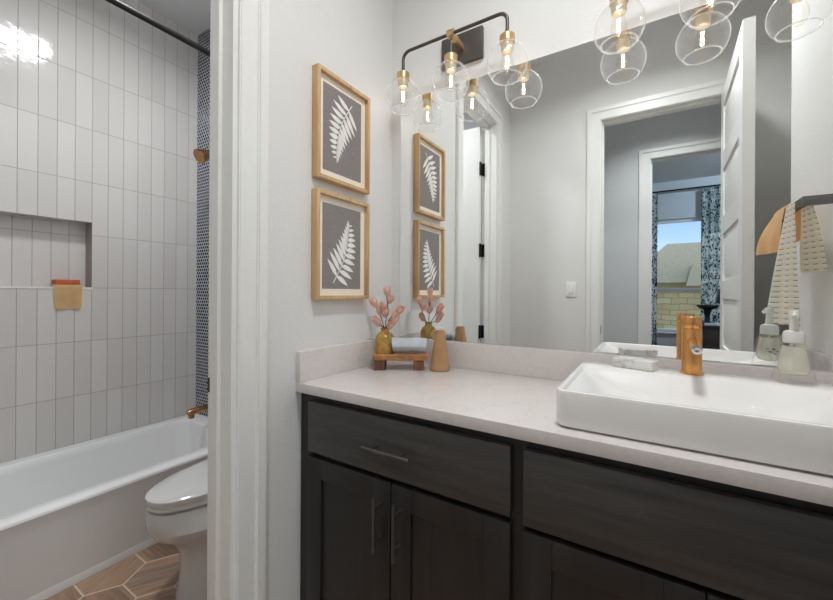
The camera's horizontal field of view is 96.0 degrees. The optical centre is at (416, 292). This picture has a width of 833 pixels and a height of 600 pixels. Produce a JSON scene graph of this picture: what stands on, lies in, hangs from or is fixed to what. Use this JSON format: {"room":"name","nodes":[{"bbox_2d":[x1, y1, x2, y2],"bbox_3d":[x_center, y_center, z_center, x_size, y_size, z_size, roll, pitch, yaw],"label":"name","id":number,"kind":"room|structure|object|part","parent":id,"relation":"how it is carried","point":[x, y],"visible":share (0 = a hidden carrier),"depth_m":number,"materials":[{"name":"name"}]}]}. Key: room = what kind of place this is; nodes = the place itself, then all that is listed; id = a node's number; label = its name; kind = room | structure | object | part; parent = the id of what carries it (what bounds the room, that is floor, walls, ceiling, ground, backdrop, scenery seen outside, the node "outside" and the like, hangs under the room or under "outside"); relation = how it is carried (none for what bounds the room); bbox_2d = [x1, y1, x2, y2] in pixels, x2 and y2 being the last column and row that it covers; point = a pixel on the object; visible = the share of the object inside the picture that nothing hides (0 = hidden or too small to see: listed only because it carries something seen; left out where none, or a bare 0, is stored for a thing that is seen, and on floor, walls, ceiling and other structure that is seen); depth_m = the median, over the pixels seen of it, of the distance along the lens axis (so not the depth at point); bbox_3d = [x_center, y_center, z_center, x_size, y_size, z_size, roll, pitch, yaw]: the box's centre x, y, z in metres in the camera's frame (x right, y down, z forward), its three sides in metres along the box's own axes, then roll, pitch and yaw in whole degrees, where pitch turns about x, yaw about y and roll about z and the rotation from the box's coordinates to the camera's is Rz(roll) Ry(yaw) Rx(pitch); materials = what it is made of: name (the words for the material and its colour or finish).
{"room":"bathroom","nodes":[
{"label":"bathroom","id":0,"kind":"room"},
{"bbox_2d":[0,0,197,463],"bbox_3d":[-2.041,-0.306,2.009,0.160,3.009,1.874,0,0,32],"label":"wall","id":1,"kind":"structure","parent":0,"point":[98,102],"depth_m":2.16,"materials":[{"name":"tile"}]},
{"bbox_2d":[0,286,91,288],"bbox_3d":[-2.021,-0.024,1.892,0.004,0.010,0.611,0,0,32],"label":"trim","id":2,"kind":"structure","parent":1,"relation":"attached to","point":[0,286],"depth_m":1.95,"materials":[{"name":"white ceramic"}]},
{"bbox_2d":[53,284,82,308],"bbox_3d":[-1.934,0.025,2.073,0.067,0.136,0.123,0,0,32],"label":"washcloth","id":3,"kind":"object","parent":1,"relation":"hanging from","point":[65,296],"visible":0.99,"depth_m":2.06,"materials":[{"name":"beige fabric"}]},
{"bbox_2d":[51,279,79,284],"bbox_3d":[-1.943,-0.056,2.080,0.074,0.026,0.104,0,0,32],"label":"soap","id":4,"kind":"object","parent":3,"relation":"on","point":[55,281],"visible":0.98,"depth_m":2.05,"materials":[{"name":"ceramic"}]},
{"bbox_2d":[45,542,179,599],"bbox_3d":[-0.703,1.246,-1.384,6.150,0.080,6.300,0,0,32],"label":"floor","id":5,"kind":"structure","parent":0,"point":[152,573],"depth_m":1.57,"materials":[{"name":"brown wood"}]},
{"bbox_2d":[0,414,207,599],"bbox_3d":[-1.645,1.023,1.812,0.731,0.355,1.500,0,0,32],"label":"bathtub","id":6,"kind":"object","parent":5,"relation":"on","point":[70,514],"visible":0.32,"depth_m":1.70,"materials":[{"name":"white ceramic"}]},
{"bbox_2d":[145,459,207,599],"bbox_3d":[-0.772,0.808,1.692,0.440,0.795,0.778,0,0,32],"label":"toilet","id":7,"kind":"object","parent":5,"relation":"on","point":[176,507],"visible":0.26,"depth_m":1.41,"materials":[{"name":"white ceramic"}]},
{"bbox_3d":[-0.803,1.006,1.643,0.384,0.399,0.654,0,0,32],"label":"bowl","id":8,"kind":"part","parent":7,"relation":"part of","materials":[{"name":"white ceramic"}]},
{"bbox_3d":[-0.823,0.792,1.609,0.304,0.020,0.574,0,0,32],"label":"seat","id":9,"kind":"part","parent":7,"relation":"part of","materials":[{"name":"white plastic"}]},
{"bbox_3d":[-0.824,0.771,1.608,0.304,0.055,0.578,0,0,32],"label":"lid","id":10,"kind":"part","parent":7,"relation":"part of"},
{"bbox_2d":[300,393,832,599],"bbox_3d":[0.357,0.771,1.041,1.468,0.883,0.559,0,0,32],"label":"vanity cabinet","id":11,"kind":"object","parent":5,"relation":"on","point":[395,506],"visible":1,"depth_m":0.85,"materials":[{"name":"brown wood"}]},
{"bbox_3d":[-0.205,0.810,1.123,0.212,0.459,0.010,0,0,32],"label":"door panel","id":12,"kind":"part","parent":11,"relation":"part of","materials":[{"name":"brown wood"}]},
{"bbox_3d":[-0.208,0.810,1.120,0.328,0.575,0.018,0,0,32],"label":"door","id":13,"kind":"part","parent":11,"relation":"part of","materials":[{"name":"brown wood"}]},
{"bbox_3d":[-0.108,0.631,1.025,0.010,0.151,0.038,0,0,32],"label":"handle","id":14,"kind":"part","parent":11,"relation":"part of","materials":[{"name":"metal"}]},
{"bbox_3d":[-0.078,0.429,1.007,0.156,0.010,0.038,0,0,32],"label":"handle","id":15,"kind":"part","parent":11,"relation":"part of","materials":[{"name":"metal"}]},
{"bbox_3d":[-0.053,0.632,0.991,0.010,0.151,0.038,0,0,32],"label":"handle","id":16,"kind":"part","parent":11,"relation":"part of","materials":[{"name":"metal"}]},
{"bbox_3d":[-0.063,0.428,1.031,0.659,0.160,0.018,0,0,32],"label":"drawer","id":17,"kind":"part","parent":11,"relation":"part of","materials":[{"name":"brown wood"}]},
{"bbox_3d":[0.076,0.811,0.947,0.214,0.459,0.010,0,0,32],"label":"door panel","id":18,"kind":"part","parent":11,"relation":"part of","materials":[{"name":"brown wood"}]},
{"bbox_3d":[0.074,0.811,0.944,0.330,0.575,0.018,0,0,32],"label":"door","id":19,"kind":"part","parent":11,"relation":"part of","materials":[{"name":"brown wood"}]},
{"bbox_2d":[296,336,832,506],"bbox_3d":[0.370,0.263,1.057,1.470,0.132,0.528,0,0,32],"label":"countertop","id":20,"kind":"structure","parent":11,"relation":"on","point":[503,390],"depth_m":1.05,"materials":[{"name":"stone"}]},
{"bbox_2d":[372,351,427,370],"bbox_3d":[-0.062,0.265,1.464,0.212,0.061,0.108,0,0,0],"label":"tray","id":21,"kind":"object","parent":20,"relation":"on","point":[418,358],"visible":0.91,"depth_m":1.42,"materials":[{"name":"brown wood"}]},
{"bbox_3d":[-0.140,0.276,1.427,0.040,0.038,0.022,0,0,0],"label":"leg","id":22,"kind":"part","parent":21,"relation":"part of","materials":[{"name":"brown wood"}]},
{"bbox_2d":[375,327,393,353],"bbox_3d":[-0.124,0.190,1.470,0.077,0.101,0.077,0,0,32],"label":"bud vase","id":23,"kind":"object","parent":21,"relation":"on","point":[383,340],"visible":0.85,"depth_m":1.44,"materials":[{"name":"ceramic"}]},
{"bbox_2d":[369,297,383,327],"bbox_3d":[-0.156,0.114,1.485,0.068,0.194,0.037,0,0,32],"label":"sprig","id":24,"kind":"object","parent":23,"relation":"in","point":[373,301],"visible":0.98,"depth_m":1.48,"materials":[{"name":"pink plant"}]},
{"bbox_2d":[380,285,394,326],"bbox_3d":[-0.115,0.092,1.466,0.059,0.238,0.032,0,0,-19],"label":"sprig","id":25,"kind":"object","parent":23,"relation":"in","point":[385,310],"visible":0.99,"depth_m":1.46,"materials":[{"name":"pink plant"}]},
{"bbox_2d":[386,305,404,329],"bbox_3d":[-0.087,0.129,1.436,0.082,0.165,0.044,0,0,8],"label":"sprig","id":26,"kind":"object","parent":23,"relation":"in","point":[394,318],"visible":1,"depth_m":1.43,"materials":[{"name":"pink plant"}]},
{"bbox_2d":[392,337,426,352],"bbox_3d":[-0.028,0.204,1.447,0.134,0.058,0.071,0,0,0],"label":"rolled towel","id":27,"kind":"object","parent":21,"relation":"on","point":[405,345],"visible":1,"depth_m":1.42,"materials":[{"name":"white fabric"}]},
{"bbox_3d":[0.008,0.277,1.427,0.040,0.038,0.022,0,0,0],"label":"leg","id":28,"kind":"part","parent":21,"relation":"part of","materials":[{"name":"brown wood"}]},
{"bbox_2d":[430,330,449,371],"bbox_3d":[0.089,0.221,1.430,0.077,0.152,0.077,0,0,32],"label":"vase","id":29,"kind":"object","parent":20,"relation":"on","point":[439,359],"visible":1,"depth_m":1.41,"materials":[{"name":"ceramic"}]},
{"bbox_2d":[556,362,832,476],"bbox_3d":[0.655,0.258,0.852,0.571,0.084,0.414,0,0,32],"label":"vessel sink","id":30,"kind":"object","parent":20,"relation":"in","point":[787,424],"visible":0.99,"depth_m":0.78,"materials":[{"name":"white ceramic"}]},
{"bbox_2d":[612,356,658,371],"bbox_3d":[0.623,0.203,1.069,0.052,0.026,0.104,0,0,-38],"label":"block","id":31,"kind":"object","parent":30,"relation":"on","point":[642,364],"visible":1,"depth_m":1.05,"materials":[{"name":"grey stone"}]},
{"bbox_2d":[679,316,703,375],"bbox_3d":[0.716,0.141,0.972,0.054,0.152,0.168,0,0,32],"label":"faucet","id":32,"kind":"object","parent":30,"relation":"on","point":[691,339],"visible":1,"depth_m":0.98,"materials":[{"name":"gold metal"}]},
{"bbox_3d":[0.701,0.134,0.946,0.023,0.033,0.102,0,0,31],"label":"spout","id":33,"kind":"part","parent":32,"relation":"part of","materials":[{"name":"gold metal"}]},
{"bbox_2d":[771,310,817,385],"bbox_3d":[0.904,0.131,0.899,0.080,0.174,0.080,0,0,32],"label":"soap dispenser","id":34,"kind":"object","parent":30,"relation":"on","point":[793,360],"visible":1,"depth_m":0.89,"materials":[{"name":"clear glass"}]},
{"bbox_2d":[771,343,817,385],"bbox_3d":[0.904,0.169,0.899,0.080,0.098,0.080,0,0,32],"label":"bottle","id":35,"kind":"object","parent":34,"relation":"attached to","point":[793,360],"depth_m":0.88,"materials":[{"name":"clear glass"}]},
{"bbox_3d":[0.378,0.816,0.759,0.208,0.453,0.010,0,0,32],"label":"door panel","id":36,"kind":"part","parent":11,"relation":"part of","materials":[{"name":"brown wood"}]},
{"bbox_3d":[0.376,0.816,0.755,0.324,0.569,0.018,0,0,32],"label":"door","id":37,"kind":"part","parent":11,"relation":"part of","materials":[{"name":"brown wood"}]},
{"bbox_3d":[0.525,0.436,0.663,0.670,0.168,0.018,0,0,32],"label":"drawer","id":38,"kind":"part","parent":11,"relation":"part of","materials":[{"name":"brown wood"}]},
{"bbox_3d":[0.661,0.818,0.577,0.344,0.569,0.018,0,0,32],"label":"door","id":39,"kind":"part","parent":11,"relation":"part of","materials":[{"name":"brown wood"}]},
{"bbox_2d":[136,0,210,34],"bbox_3d":[-0.684,-1.853,-1.384,6.150,0.100,6.300,0,0,32],"label":"ceiling","id":40,"kind":"structure","parent":0,"point":[193,15],"depth_m":2.42,"materials":[{"name":"paint"}]},
{"bbox_2d":[196,28,209,416],"bbox_3d":[-1.256,-0.302,2.542,0.806,3.009,0.138,0,0,32],"label":"wall","id":41,"kind":"structure","parent":0,"point":[203,103],"depth_m":2.60,"materials":[{"name":"blue tile"}]},
{"bbox_2d":[186,404,207,418],"bbox_3d":[-1.315,0.724,2.354,0.068,0.079,0.236,0,0,32],"label":"tub spout","id":42,"kind":"object","parent":41,"relation":"attached to","point":[195,410],"visible":0.52,"depth_m":2.28,"materials":[{"name":"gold metal"}]},
{"bbox_2d":[193,149,209,163],"bbox_3d":[-1.296,-0.863,2.369,0.092,0.136,0.202,0,0,32],"label":"shower fixture","id":43,"kind":"object","parent":41,"relation":"attached to","point":[201,155],"visible":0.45,"depth_m":2.31,"materials":[{"name":"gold metal"}]},
{"bbox_2d":[266,0,392,599],"bbox_3d":[-0.603,-0.298,0.993,0.115,3.009,1.675,0,0,32],"label":"wall","id":44,"kind":"structure","parent":0,"point":[352,39],"depth_m":1.24,"materials":[{"name":"white paint"}]},
{"bbox_2d":[207,0,237,599],"bbox_3d":[-0.713,-0.033,0.818,0.116,2.479,0.615,0,0,32],"label":"trim","id":45,"kind":"structure","parent":44,"relation":"attached to","point":[221,380],"depth_m":1.05,"materials":[{"name":"white paint"}]},
{"bbox_3d":[-0.602,0.270,1.091,0.016,0.042,0.002,0,0,32],"label":"strike plate","id":46,"kind":"part","parent":45,"relation":"part of","materials":[{"name":"black metal"}]},
{"bbox_2d":[235,0,268,599],"bbox_3d":[-0.655,-0.072,0.785,0.019,2.557,0.783,0,0,32],"label":"trim","id":47,"kind":"structure","parent":44,"relation":"attached to","point":[253,15],"depth_m":1.07,"materials":[{"name":"white paint"}]},
{"bbox_2d":[311,188,369,299],"bbox_3d":[-0.273,-0.163,1.384,0.029,0.376,0.276,0,0,32],"label":"framed print","id":48,"kind":"object","parent":44,"relation":"attached to","point":[340,225],"visible":1,"depth_m":1.36,"materials":[{"name":"brown wood"}]},
{"bbox_2d":[312,63,369,194],"bbox_3d":[-0.270,-0.581,1.384,0.029,0.380,0.276,0,0,32],"label":"framed print","id":49,"kind":"object","parent":44,"relation":"attached to","point":[340,112],"visible":1,"depth_m":1.36,"materials":[{"name":"brown wood"}]},
{"bbox_2d":[391,0,827,371],"bbox_3d":[0.650,-0.290,1.279,1.937,3.009,0.140,0,0,32],"label":"wall","id":50,"kind":"structure","parent":0,"point":[544,27],"depth_m":1.44,"materials":[{"name":"white paint"}]},
{"bbox_2d":[386,12,527,114],"bbox_3d":[0.138,-0.877,1.415,0.569,0.286,0.174,0,0,32],"label":"vanity light","id":51,"kind":"object","parent":50,"relation":"attached to","point":[466,47],"visible":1,"depth_m":1.44,"materials":[{"name":"brown metal"}]},
{"bbox_2d":[397,70,409,89],"bbox_3d":[-0.054,-0.854,1.514,0.051,0.059,0.051,0,0,32],"label":"socket","id":52,"kind":"object","parent":51,"relation":"attached to","point":[402,75],"depth_m":1.50,"materials":[{"name":"gold metal"}]},
{"bbox_3d":[0.129,-0.920,1.400,0.007,0.090,0.007,0,0,32],"label":"stem","id":53,"kind":"part","parent":51,"relation":"part of","materials":[{"name":"grey metal"}]},
{"bbox_2d":[444,52,457,73],"bbox_3d":[0.129,-0.853,1.400,0.051,0.059,0.051,0,0,32],"label":"socket","id":54,"kind":"object","parent":51,"relation":"attached to","point":[451,57],"depth_m":1.38,"materials":[{"name":"gold metal"}]},
{"bbox_3d":[0.148,-0.965,1.431,0.026,0.030,0.102,0,0,32],"label":"arm","id":55,"kind":"part","parent":51,"relation":"part of","materials":[{"name":"gold metal"}]},
{"bbox_2d":[500,31,514,54],"bbox_3d":[0.311,-0.852,1.286,0.051,0.059,0.051,0,0,32],"label":"socket","id":56,"kind":"object","parent":51,"relation":"attached to","point":[506,45],"depth_m":1.27,"materials":[{"name":"gold metal"}]},
{"bbox_2d":[394,336,832,384],"bbox_3d":[0.504,0.249,1.272,1.430,0.101,0.020,0,0,32],"label":"backsplash","id":57,"kind":"structure","parent":50,"relation":"attached to","point":[554,364],"depth_m":1.30,"materials":[{"name":"stone"}]},
{"bbox_2d":[400,0,832,371],"bbox_3d":[0.520,-0.316,1.274,1.390,1.025,0.006,0,0,32],"label":"wall mirror","id":58,"kind":"object","parent":50,"relation":"attached to","point":[596,201],"visible":1,"depth_m":1.16,"materials":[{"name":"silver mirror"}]},
{"bbox_2d":[593,0,740,54],"bbox_3d":[0.789,-0.873,1.008,0.569,0.286,0.174,0,0,32],"label":"vanity light","id":59,"kind":"object","parent":50,"relation":"attached to","point":[618,8],"visible":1,"depth_m":1.09,"materials":[{"name":"clear glass"}]},
{"bbox_2d":[609,0,628,17],"bbox_3d":[0.598,-0.850,1.107,0.051,0.059,0.051,0,0,32],"label":"socket","id":60,"kind":"object","parent":59,"relation":"attached to","point":[618,8],"depth_m":1.10,"materials":[{"name":"gold metal"}]},
{"bbox_3d":[0.597,-0.791,1.107,0.139,0.117,0.139,0,0,32],"label":"globe","id":61,"kind":"part","parent":59,"relation":"part of","materials":[{"name":"clear glass"}]},
{"bbox_3d":[-1.898,-0.306,0.759,1.835,3.009,0.135,0,0,32],"label":"wall","id":62,"kind":"structure","parent":0,"visible":0},
{"bbox_2d":[105,0,209,56],"bbox_3d":[-1.353,-1.246,1.513,0.064,0.064,1.716,0,0,32],"label":"shower rod","id":63,"kind":"object","parent":62,"relation":"attached to","point":[117,3],"visible":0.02,"depth_m":1.74,"materials":[{"name":"black metal"}]}
]}

